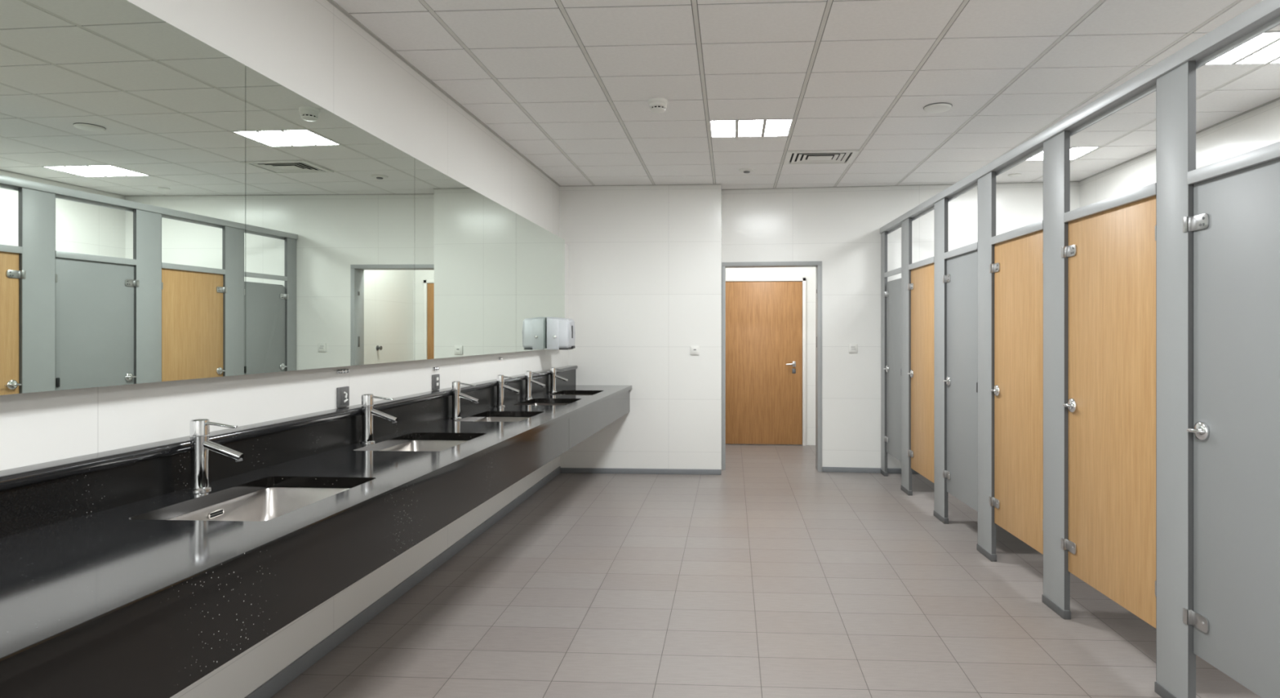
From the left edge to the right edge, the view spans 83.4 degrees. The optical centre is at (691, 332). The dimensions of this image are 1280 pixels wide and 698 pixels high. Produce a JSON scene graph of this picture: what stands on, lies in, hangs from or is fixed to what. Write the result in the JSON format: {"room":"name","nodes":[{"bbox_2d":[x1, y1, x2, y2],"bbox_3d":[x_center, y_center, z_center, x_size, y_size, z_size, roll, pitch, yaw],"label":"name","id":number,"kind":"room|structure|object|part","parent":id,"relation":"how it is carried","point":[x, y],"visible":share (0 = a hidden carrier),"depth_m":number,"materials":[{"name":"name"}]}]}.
{"room":"public restroom","nodes":[
{"label":"public restroom","id":0,"kind":"room"},
{"bbox_2d":[0,243,568,471],"bbox_3d":[-1.535,-0.135,3.773,0.105,1.590,6.768,0,0,4],"label":"wall","id":1,"kind":"structure","parent":0,"point":[36,428],"depth_m":2.31,"materials":[{"name":"white tile"}]},
{"bbox_2d":[0,0,244,395],"bbox_3d":[-1.618,-0.392,1.569,0.060,1.070,1.752,0,0,4],"label":"wall mirror","id":2,"kind":"object","parent":1,"relation":"attached to","point":[122,130],"visible":1,"depth_m":1.93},
{"bbox_2d":[0,368,575,537],"bbox_3d":[-1.451,0.442,3.792,0.071,0.163,6.716,0,0,4],"label":"backsplash","id":3,"kind":"structure","parent":1,"relation":"attached to","point":[27,508],"depth_m":2.27,"materials":[{"name":"black stone"}]},
{"bbox_2d":[0,365,631,697],"bbox_3d":[-1.163,0.556,3.776,0.768,0.458,6.713,0,0,3],"label":"countertop","id":4,"kind":"structure","parent":1,"relation":"attached to","point":[103,594],"depth_m":1.79,"materials":[{"name":"black stone"}]},
{"bbox_2d":[187,418,244,492],"bbox_3d":[-1.434,0.367,2.155,0.160,0.214,0.060,0,0,3],"label":"mixer tap","id":5,"kind":"object","parent":4,"relation":"on","point":[199,428],"visible":1,"depth_m":2.14,"materials":[{"name":"silver metal"}]},
{"bbox_3d":[-1.484,0.284,2.158,0.050,0.049,0.050,0,0,3],"label":"handle","id":6,"kind":"part","parent":5,"relation":"part of","materials":[{"name":"silver metal"}]},
{"bbox_3d":[-1.421,0.277,2.158,0.103,0.023,0.017,0,0,-1],"label":"lever","id":7,"kind":"part","parent":5,"relation":"part of","materials":[{"name":"silver metal"}]},
{"bbox_3d":[-1.417,0.353,2.158,0.127,0.067,0.025,0,0,0],"label":"spout","id":8,"kind":"part","parent":5,"relation":"part of","materials":[{"name":"silver metal"}]},
{"bbox_2d":[168,487,350,521],"bbox_3d":[-1.232,0.583,2.080,0.402,0.147,0.600,0,-1,3],"label":"washbasin","id":9,"kind":"object","parent":4,"relation":"in","point":[270,503],"visible":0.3,"depth_m":2.33,"materials":[{"name":"metal"}]},
{"bbox_2d":[360,393,397,444],"bbox_3d":[-1.377,0.377,3.147,0.160,0.214,0.060,0,0,3],"label":"mixer tap","id":10,"kind":"object","parent":4,"relation":"on","point":[367,400],"visible":1,"depth_m":3.13,"materials":[{"name":"silver metal"}]},
{"bbox_3d":[-1.427,0.294,3.149,0.050,0.049,0.050,0,0,3],"label":"handle","id":11,"kind":"part","parent":10,"relation":"part of","materials":[{"name":"silver metal"}]},
{"bbox_3d":[-1.364,0.287,3.150,0.103,0.023,0.017,0,0,-1],"label":"lever","id":12,"kind":"part","parent":10,"relation":"part of","materials":[{"name":"silver metal"}]},
{"bbox_3d":[-1.360,0.363,3.149,0.127,0.067,0.025,0,0,0],"label":"spout","id":13,"kind":"part","parent":10,"relation":"part of","materials":[{"name":"silver metal"}]},
{"bbox_2d":[380,440,469,451],"bbox_3d":[-1.191,0.594,3.200,0.402,0.147,0.600,0,-1,3],"label":"washbasin","id":14,"kind":"object","parent":4,"relation":"in","point":[413,445],"visible":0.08,"depth_m":3.48,"materials":[{"name":"metal"}]},
{"bbox_2d":[450,381,479,418],"bbox_3d":[-1.306,0.386,4.113,0.160,0.214,0.060,0,0,3],"label":"mixer tap","id":15,"kind":"object","parent":4,"relation":"on","point":[455,385],"visible":1,"depth_m":4.10,"materials":[{"name":"silver metal"}]},
{"bbox_3d":[-1.356,0.304,4.116,0.050,0.049,0.050,0,0,3],"label":"handle","id":16,"kind":"part","parent":15,"relation":"part of","materials":[{"name":"silver metal"}]},
{"bbox_3d":[-1.293,0.296,4.116,0.103,0.023,0.017,0,0,-1],"label":"lever","id":17,"kind":"part","parent":15,"relation":"part of","materials":[{"name":"silver metal"}]},
{"bbox_3d":[-1.289,0.372,4.115,0.127,0.067,0.025,0,0,0],"label":"spout","id":18,"kind":"part","parent":15,"relation":"part of","materials":[{"name":"silver metal"}]},
{"bbox_2d":[474,417,529,422],"bbox_3d":[-1.128,0.605,4.248,0.402,0.147,0.600,0,-1,3],"label":"washbasin","id":19,"kind":"object","parent":4,"relation":"in","point":[486,419],"visible":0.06,"depth_m":4.53,"materials":[{"name":"metal"}]},
{"bbox_2d":[495,374,519,406],"bbox_3d":[-1.250,0.394,4.856,0.160,0.214,0.060,0,0,3],"label":"mixer tap","id":20,"kind":"object","parent":4,"relation":"on","point":[500,378],"visible":1,"depth_m":4.84,"materials":[{"name":"silver metal"}]},
{"bbox_3d":[-1.300,0.311,4.859,0.050,0.049,0.050,0,0,3],"label":"handle","id":21,"kind":"part","parent":20,"relation":"part of","materials":[{"name":"silver metal"}]},
{"bbox_3d":[-1.233,0.380,4.859,0.127,0.067,0.025,0,0,0],"label":"spout","id":22,"kind":"part","parent":20,"relation":"part of","materials":[{"name":"silver metal"}]},
{"bbox_2d":[524,370,545,399],"bbox_3d":[-1.201,0.400,5.474,0.160,0.214,0.060,0,0,3],"label":"mixer tap","id":23,"kind":"object","parent":4,"relation":"on","point":[527,373],"visible":1,"depth_m":5.46,"materials":[{"name":"silver metal"}]},
{"bbox_3d":[-1.251,0.317,5.477,0.050,0.049,0.050,0,0,3],"label":"handle","id":24,"kind":"part","parent":23,"relation":"part of","materials":[{"name":"silver metal"}]},
{"bbox_3d":[-1.184,0.386,5.477,0.127,0.067,0.025,0,0,0],"label":"spout","id":25,"kind":"part","parent":23,"relation":"part of","materials":[{"name":"silver metal"}]},
{"bbox_2d":[530,403,569,405],"bbox_3d":[-1.044,0.614,5.235,0.402,0.147,0.600,0,-1,3],"label":"washbasin","id":26,"kind":"object","parent":4,"relation":"in","point":[549,404],"visible":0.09,"depth_m":5.52,"materials":[{"name":"metal"}]},
{"bbox_2d":[549,367,568,392],"bbox_3d":[-1.150,0.406,6.183,0.160,0.214,0.060,0,0,3],"label":"mixer tap","id":27,"kind":"object","parent":4,"relation":"on","point":[553,375],"visible":1,"depth_m":6.17,"materials":[{"name":"silver metal"}]},
{"bbox_3d":[-1.200,0.324,6.185,0.050,0.049,0.050,0,0,3],"label":"handle","id":28,"kind":"part","parent":27,"relation":"part of","materials":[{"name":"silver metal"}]},
{"bbox_3d":[-1.133,0.393,6.185,0.127,0.067,0.025,0,0,0],"label":"spout","id":29,"kind":"part","parent":27,"relation":"part of","materials":[{"name":"silver metal"}]},
{"bbox_2d":[561,394,593,395],"bbox_3d":[-0.983,0.623,6.123,0.402,0.147,0.600,0,-1,3],"label":"washbasin","id":30,"kind":"object","parent":4,"relation":"in","point":[562,394],"visible":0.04,"depth_m":6.41,"materials":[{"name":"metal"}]},
{"bbox_3d":[-0.709,0.659,5.829,0.020,0.251,2.563,0,0,4],"label":"apron panel","id":31,"kind":"part","parent":4,"relation":"part of","materials":[{"name":"black stone"}]},
{"bbox_2d":[244,65,414,374],"bbox_3d":[-1.505,-0.385,3.067,0.060,1.055,1.248,0,0,4],"label":"wall mirror","id":32,"kind":"object","parent":1,"relation":"attached to","point":[330,202],"visible":0.89,"depth_m":2.86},
{"bbox_2d":[336,386,349,407],"bbox_3d":[-1.521,0.281,3.130,0.023,0.087,0.084,0,0,3],"label":"power outlet","id":33,"kind":"object","parent":1,"relation":"attached to","point":[342,393],"visible":1,"depth_m":3.12,"materials":[{"name":"silver metal"}]},
{"bbox_2d":[336,368,349,373],"bbox_3d":[-1.521,0.168,3.123,0.024,0.020,0.072,0,0,3],"label":"stud","id":34,"kind":"object","parent":1,"relation":"attached to","point":[338,371],"visible":1,"depth_m":3.12,"materials":[{"name":"silver metal"}]},
{"bbox_2d":[431,373,439,390],"bbox_3d":[-1.453,0.281,4.068,0.018,0.087,0.084,0,0,3],"label":"power outlet","id":35,"kind":"object","parent":1,"relation":"attached to","point":[435,378],"visible":1,"depth_m":4.05,"materials":[{"name":"silver metal"}]},
{"bbox_2d":[432,366,439,370],"bbox_3d":[-1.451,0.204,4.060,0.024,0.020,0.046,0,0,3],"label":"stud","id":36,"kind":"object","parent":1,"relation":"attached to","point":[435,368],"visible":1,"depth_m":4.04,"materials":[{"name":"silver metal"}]},
{"bbox_2d":[414,157,515,359],"bbox_3d":[-1.397,-0.379,4.506,0.060,1.044,1.634,0,0,4],"label":"wall mirror","id":37,"kind":"object","parent":1,"relation":"attached to","point":[465,240],"visible":0.89,"depth_m":4.30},
{"bbox_2d":[515,213,564,351],"bbox_3d":[-1.282,-0.372,6.033,0.060,1.030,1.424,0,0,4],"label":"wall mirror","id":38,"kind":"object","parent":1,"relation":"attached to","point":[540,252],"visible":0.75,"depth_m":5.82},
{"bbox_2d":[546,316,575,349],"bbox_3d":[-1.133,0.005,6.196,0.212,0.278,0.241,0,0,3],"label":"dispenser","id":39,"kind":"object","parent":38,"relation":"attached to","point":[560,331],"visible":1,"depth_m":6.09,"materials":[{"name":"silver metal"}]},
{"bbox_3d":[-1.185,0.016,6.097,0.100,0.256,0.019,0,0,3],"label":"panel","id":40,"kind":"part","parent":39,"relation":"part of","materials":[{"name":"silver metal"}]},
{"bbox_2d":[559,346,575,349],"bbox_3d":[-1.077,0.130,6.198,0.100,0.030,0.211,0,0,3],"label":"paper towel","id":41,"kind":"object","parent":39,"relation":"on","point":[560,347],"depth_m":6.10,"materials":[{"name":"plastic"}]},
{"bbox_2d":[127,0,559,697],"bbox_3d":[-1.749,-0.042,2.450,0.200,2.884,9.904,0,0,4],"label":"wall","id":42,"kind":"structure","parent":0,"point":[310,48],"depth_m":3.35,"materials":[{"name":"white paint"}]},
{"bbox_2d":[244,466,560,697],"bbox_3d":[-1.650,1.367,2.327,0.014,0.066,9.666,0,0,4],"label":"baseboard","id":43,"kind":"structure","parent":42,"relation":"attached to","point":[273,686],"depth_m":3.53,"materials":[{"name":"grey tile"}]},
{"bbox_2d":[327,0,1279,190],"bbox_3d":[1.001,-1.462,2.316,5.444,0.007,9.935,0,0,3],"label":"trim","id":44,"kind":"structure","parent":42,"relation":"attached to","point":[338,6],"depth_m":5.09,"materials":[{"name":"white metal"}]},
{"bbox_2d":[559,184,721,469],"bbox_3d":[-0.648,-0.042,7.329,1.900,2.884,0.435,0,0,3],"label":"wall","id":45,"kind":"structure","parent":0,"point":[645,261],"depth_m":7.10,"materials":[{"name":"white paint"}]},
{"bbox_2d":[560,467,721,475],"bbox_3d":[-0.511,1.374,7.097,1.601,0.052,0.014,0,0,3],"label":"baseboard","id":46,"kind":"structure","parent":45,"relation":"attached to","point":[563,470],"depth_m":7.09,"materials":[{"name":"grey tile"}]},
{"bbox_2d":[690,346,698,355],"bbox_3d":[0.027,0.175,7.065,0.086,0.086,0.020,0,0,3],"label":"light switch","id":47,"kind":"object","parent":45,"relation":"attached to","point":[694,349],"visible":1,"depth_m":7.06,"materials":[{"name":"white plastic"}]},
{"bbox_2d":[271,444,1261,697],"bbox_3d":[1.002,1.450,3.200,6.250,0.100,12.100,0,0,3],"label":"floor","id":48,"kind":"structure","parent":0,"point":[773,575],"depth_m":3.64,"materials":[{"name":"grey tile"}]},
{"bbox_2d":[880,231,888,476],"bbox_3d":[1.892,0.206,7.052,0.035,2.388,0.153,0,0,1],"label":"post","id":49,"kind":"object","parent":48,"relation":"on","point":[883,235],"visible":1,"depth_m":7.02,"materials":[{"name":"grey laminate"}]},
{"bbox_3d":[1.892,0.204,7.052,0.026,2.384,0.141,0,0,1],"label":"panel","id":50,"kind":"part","parent":49,"relation":"part of","materials":[{"name":"grey laminate"}]},
{"bbox_2d":[883,278,901,461],"bbox_3d":[1.880,0.336,6.696,0.057,1.657,0.609,0,0,1],"label":"door","id":51,"kind":"structure","parent":49,"relation":"attached to","point":[893,293],"depth_m":6.68,"materials":[{"name":"grey laminate"}]},
{"bbox_3d":[1.882,1.034,6.947,0.021,0.054,0.107,0,0,1],"label":"clamp plate","id":52,"kind":"part","parent":51,"relation":"part of","materials":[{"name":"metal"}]},
{"bbox_3d":[1.882,-0.375,6.947,0.021,0.054,0.107,0,0,1],"label":"clamp plate","id":53,"kind":"part","parent":51,"relation":"part of","materials":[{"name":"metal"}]},
{"bbox_2d":[884,266,901,277],"bbox_3d":[1.877,-0.561,6.684,0.018,0.046,0.590,0,0,1],"label":"strip","id":54,"kind":"object","parent":49,"relation":"attached to","point":[896,271],"visible":1,"depth_m":6.67,"materials":[{"name":"grey metal"}]},
{"bbox_2d":[900,217,912,495],"bbox_3d":[1.879,0.206,6.271,0.035,2.388,0.243,0,0,1],"label":"post","id":55,"kind":"object","parent":48,"relation":"on","point":[906,225],"visible":1,"depth_m":6.25,"materials":[{"name":"grey laminate"}]},
{"bbox_3d":[1.879,0.204,6.271,0.026,2.384,0.231,0,0,1],"label":"panel","id":56,"kind":"part","parent":55,"relation":"part of","materials":[{"name":"grey laminate"}]},
{"bbox_2d":[907,262,933,483],"bbox_3d":[1.865,0.307,5.828,0.057,1.714,0.694,0,0,1],"label":"door","id":57,"kind":"structure","parent":55,"relation":"attached to","point":[922,285],"depth_m":5.81,"materials":[{"name":"brown wood"}]},
{"bbox_3d":[1.868,1.034,6.122,0.021,0.054,0.107,0,0,1],"label":"clamp plate","id":58,"kind":"part","parent":57,"relation":"part of","materials":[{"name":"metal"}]},
{"bbox_3d":[1.868,-0.395,6.122,0.021,0.054,0.107,0,0,1],"label":"clamp plate","id":59,"kind":"part","parent":57,"relation":"part of","materials":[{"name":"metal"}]},
{"bbox_2d":[933,197,948,524],"bbox_3d":[1.863,0.206,5.361,0.035,2.388,0.243,0,0,1],"label":"post","id":60,"kind":"object","parent":48,"relation":"on","point":[940,207],"visible":1,"depth_m":5.34,"materials":[{"name":"grey laminate"}]},
{"bbox_2d":[908,256,933,270],"bbox_3d":[1.863,-0.561,5.816,0.018,0.046,0.675,0,0,1],"label":"strip","id":61,"kind":"object","parent":60,"relation":"attached to","point":[929,260],"visible":1,"depth_m":5.79,"materials":[{"name":"grey metal"}]},
{"bbox_2d":[942,249,977,511],"bbox_3d":[1.850,0.307,4.938,0.057,1.714,0.654,0,0,1],"label":"door","id":62,"kind":"structure","parent":60,"relation":"attached to","point":[961,474],"depth_m":4.91,"materials":[{"name":"grey laminate"}]},
{"bbox_3d":[1.853,1.034,5.211,0.021,0.054,0.107,0,0,1],"label":"clamp plate","id":63,"kind":"part","parent":62,"relation":"part of","materials":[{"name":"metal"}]},
{"bbox_3d":[1.853,-0.395,5.211,0.021,0.054,0.107,0,0,1],"label":"clamp plate","id":64,"kind":"part","parent":62,"relation":"part of","materials":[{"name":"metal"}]},
{"bbox_2d":[943,241,977,258],"bbox_3d":[1.848,-0.561,4.926,0.018,0.046,0.635,0,0,1],"label":"strip","id":65,"kind":"object","parent":60,"relation":"attached to","point":[973,246],"visible":1,"depth_m":4.89,"materials":[{"name":"grey metal"}]},
{"bbox_2d":[977,171,996,561],"bbox_3d":[1.849,0.206,4.495,0.035,2.388,0.233,0,0,1],"label":"post","id":66,"kind":"object","parent":48,"relation":"on","point":[986,545],"visible":1,"depth_m":4.45,"materials":[{"name":"grey laminate"}]},
{"bbox_2d":[989,230,1043,554],"bbox_3d":[1.835,0.307,4.062,0.057,1.714,0.684,0,0,1],"label":"door","id":67,"kind":"structure","parent":66,"relation":"attached to","point":[1017,268],"depth_m":4.04,"materials":[{"name":"brown wood"}]},
{"bbox_3d":[1.838,1.034,4.351,0.021,0.054,0.107,0,0,1],"label":"clamp plate","id":68,"kind":"part","parent":67,"relation":"part of","materials":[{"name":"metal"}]},
{"bbox_3d":[1.838,-0.395,4.351,0.021,0.054,0.107,0,0,1],"label":"clamp plate","id":69,"kind":"part","parent":67,"relation":"part of","materials":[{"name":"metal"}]},
{"bbox_2d":[991,220,1043,244],"bbox_3d":[1.833,-0.561,4.050,0.018,0.046,0.665,0,0,1],"label":"strip","id":70,"kind":"object","parent":66,"relation":"attached to","point":[1037,226],"visible":1,"depth_m":4.00,"materials":[{"name":"grey metal"}]},
{"bbox_2d":[880,0,1279,234],"bbox_3d":[1.850,-1.003,4.366,0.058,0.074,5.528,0,0,1],"label":"rail","id":71,"kind":"object","parent":66,"relation":"attached to","point":[1264,15],"visible":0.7,"depth_m":2.97,"materials":[{"name":"grey metal"}]},
{"bbox_2d":[1041,130,1071,619],"bbox_3d":[1.834,0.206,3.607,0.035,2.388,0.228,0,0,1],"label":"post","id":72,"kind":"object","parent":48,"relation":"on","point":[1056,149],"visible":1,"depth_m":3.57,"materials":[{"name":"grey metal"}]},
{"bbox_2d":[1061,195,1155,628],"bbox_3d":[1.820,0.307,3.154,0.057,1.714,0.729,0,0,1],"label":"door","id":73,"kind":"structure","parent":72,"relation":"attached to","point":[1110,544],"depth_m":3.10,"materials":[{"name":"brown wood"}]},
{"bbox_3d":[1.808,0.350,3.449,0.023,0.017,0.071,0,0,-1],"label":"turn lever","id":74,"kind":"part","parent":73,"relation":"part of","materials":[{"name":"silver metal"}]},
{"bbox_3d":[1.823,1.034,3.465,0.021,0.054,0.107,0,0,1],"label":"clamp plate","id":75,"kind":"part","parent":73,"relation":"part of","materials":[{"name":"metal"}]},
{"bbox_3d":[1.823,-0.395,3.465,0.021,0.054,0.107,0,0,1],"label":"clamp plate","id":76,"kind":"part","parent":73,"relation":"part of","materials":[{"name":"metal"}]},
{"bbox_2d":[1063,182,1155,222],"bbox_3d":[1.817,-0.561,3.142,0.018,0.046,0.710,0,0,1],"label":"strip","id":77,"kind":"object","parent":72,"relation":"attached to","point":[1148,191],"visible":1,"depth_m":3.08,"materials":[{"name":"grey metal"}]},
{"bbox_2d":[1154,60,1195,697],"bbox_3d":[1.818,0.206,2.694,0.035,2.388,0.193,0,0,1],"label":"post","id":78,"kind":"object","parent":48,"relation":"on","point":[1175,90],"visible":1,"depth_m":2.68,"materials":[{"name":"grey metal"}]},
{"bbox_2d":[1182,157,1279,697],"bbox_3d":[1.804,0.307,2.258,0.057,1.714,0.729,0,0,1],"label":"door","id":79,"kind":"structure","parent":78,"relation":"attached to","point":[1234,618],"depth_m":2.39,"materials":[{"name":"grey laminate"}]},
{"bbox_3d":[1.793,0.350,2.554,0.023,0.017,0.071,0,0,-1],"label":"turn lever","id":80,"kind":"part","parent":79,"relation":"part of","materials":[{"name":"silver metal"}]},
{"bbox_3d":[1.808,1.034,2.570,0.021,0.054,0.107,0,0,1],"label":"clamp plate","id":81,"kind":"part","parent":79,"relation":"part of","materials":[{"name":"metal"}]},
{"bbox_3d":[1.808,-0.395,2.570,0.021,0.054,0.107,0,0,1],"label":"clamp plate","id":82,"kind":"part","parent":79,"relation":"part of","materials":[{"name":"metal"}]},
{"bbox_2d":[1186,141,1279,184],"bbox_3d":[1.802,-0.561,2.247,0.018,0.046,0.710,0,0,1],"label":"strip","id":83,"kind":"object","parent":78,"relation":"attached to","point":[1270,152],"visible":1,"depth_m":2.37,"materials":[{"name":"grey metal"}]},
{"bbox_2d":[725,266,815,444],"bbox_3d":[0.926,-0.042,9.003,1.300,2.884,0.120,0,0,3],"label":"wall","id":84,"kind":"structure","parent":0,"point":[809,273],"depth_m":8.91,"materials":[{"name":"white paint"}]},
{"bbox_2d":[725,277,805,445],"bbox_3d":[0.876,0.359,8.895,1.072,2.082,0.101,0,0,3],"label":"door","id":85,"kind":"structure","parent":84,"relation":"in","point":[766,317],"depth_m":8.91,"materials":[{"name":"brown wood"}]},
{"bbox_3d":[1.224,0.390,8.858,0.123,0.070,0.066,0,0,3],"label":"handle","id":86,"kind":"part","parent":85,"relation":"part of","materials":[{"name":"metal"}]},
{"bbox_2d":[333,0,1279,189],"bbox_3d":[1.071,-1.509,3.161,6.391,0.090,12.170,0,0,3],"label":"ceiling","id":87,"kind":"structure","parent":0,"point":[757,55],"depth_m":4.06,"materials":[{"name":"tile"}]},
{"bbox_2d":[648,97,667,113],"bbox_3d":[-0.214,-1.428,4.519,0.124,0.074,0.124,0,0,3],"label":"smoke detector","id":88,"kind":"object","parent":87,"relation":"attached to","point":[657,104],"visible":1,"depth_m":4.48,"materials":[{"name":"white plastic"}]},
{"bbox_2d":[738,168,755,173],"bbox_3d":[0.491,-1.450,6.433,0.144,0.029,0.144,0,0,3],"label":"ceiling sensor","id":89,"kind":"object","parent":87,"relation":"attached to","point":[741,170],"visible":1,"depth_m":6.40,"materials":[{"name":"white plastic"}]},
{"bbox_2d":[709,118,793,137],"bbox_3d":[0.417,-1.463,5.128,0.576,0.009,0.425,0,0,3],"label":"recessed light","id":90,"kind":"object","parent":87,"relation":"in","point":[766,126],"visible":1,"depth_m":5.12,"materials":[{"name":"white plastic"}]},
{"bbox_2d":[782,149,859,164],"bbox_3d":[1.064,-1.460,5.960,0.576,0.015,0.425,0,0,3],"label":"ceiling vent","id":91,"kind":"object","parent":87,"relation":"in","point":[840,156],"visible":1,"depth_m":5.93,"materials":[{"name":"white plastic"}]},
{"bbox_3d":[1.064,-1.454,5.960,0.200,0.004,0.130,0,0,3],"label":"plate","id":92,"kind":"part","parent":91,"relation":"part of","materials":[{"name":"white plastic"}]},
{"bbox_2d":[418,0,1266,187],"bbox_3d":[1.206,-1.466,2.437,6.091,0.003,10.200,0,0,3],"label":"ceiling grid","id":93,"kind":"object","parent":87,"relation":"attached to","point":[424,2],"depth_m":4.09,"materials":[{"name":"white metal"}]},
{"bbox_2d":[923,102,952,112],"bbox_3d":[1.592,-1.454,4.639,0.180,0.022,0.180,0,0,3],"label":"ceiling speaker","id":94,"kind":"object","parent":87,"relation":"attached to","point":[940,107],"visible":1,"depth_m":4.61,"materials":[{"name":"white plastic"}]},
{"bbox_2d":[1008,173,1021,177],"bbox_3d":[2.986,-1.454,6.626,0.110,0.021,0.110,0,0,3],"label":"ceiling sensor","id":95,"kind":"object","parent":87,"relation":"attached to","point":[1014,175],"visible":1,"depth_m":6.60,"materials":[{"name":"white plastic"}]},
{"bbox_2d":[1026,151,1043,160],"bbox_3d":[2.885,-1.463,5.909,0.128,0.009,0.303,0,0,3],"label":"recessed light","id":96,"kind":"object","parent":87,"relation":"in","point":[1040,156],"depth_m":6.00,"materials":[{"name":"white plastic"}]},
{"bbox_2d":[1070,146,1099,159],"bbox_3d":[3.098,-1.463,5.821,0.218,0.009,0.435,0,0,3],"label":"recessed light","id":97,"kind":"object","parent":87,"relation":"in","point":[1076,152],"depth_m":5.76,"materials":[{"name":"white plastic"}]},
{"bbox_2d":[1204,30,1279,65],"bbox_3d":[3.014,-1.463,3.683,0.541,0.009,0.425,0,0,3],"label":"recessed light","id":98,"kind":"object","parent":87,"relation":"in","point":[1264,48],"visible":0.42,"depth_m":3.75,"materials":[{"name":"white plastic"}]},
{"bbox_2d":[721,182,1079,468],"bbox_3d":[2.139,-0.042,7.193,3.737,2.884,0.160,0,0,7],"label":"wall","id":99,"kind":"structure","parent":0,"point":[838,228],"depth_m":7.18,"materials":[{"name":"white paint"}]},
{"bbox_2d":[721,261,822,471],"bbox_3d":[0.812,0.340,7.350,1.020,2.120,0.184,0,0,7],"label":"trim","id":100,"kind":"structure","parent":99,"relation":"attached to","point":[818,264],"depth_m":7.30,"materials":[{"name":"grey metal"}]},
{"bbox_2d":[848,343,857,352],"bbox_3d":[1.613,0.157,7.166,0.086,0.086,0.020,0,0,3],"label":"light switch","id":101,"kind":"object","parent":99,"relation":"attached to","point":[853,348],"visible":1,"depth_m":7.16,"materials":[{"name":"white plastic"}]},
{"bbox_2d":[822,466,919,474],"bbox_3d":[2.529,1.375,7.060,2.454,0.050,0.014,0,0,7],"label":"baseboard","id":102,"kind":"structure","parent":99,"relation":"attached to","point":[839,469],"depth_m":7.15,"materials":[{"name":"grey tile"}]},
{"bbox_2d":[1079,99,1279,208],"bbox_3d":[3.699,-0.042,2.150,0.200,2.884,9.908,0,0,2],"label":"wall","id":103,"kind":"structure","parent":0,"point":[1260,127],"depth_m":5.10,"materials":[{"name":"white paint"}]}
]}

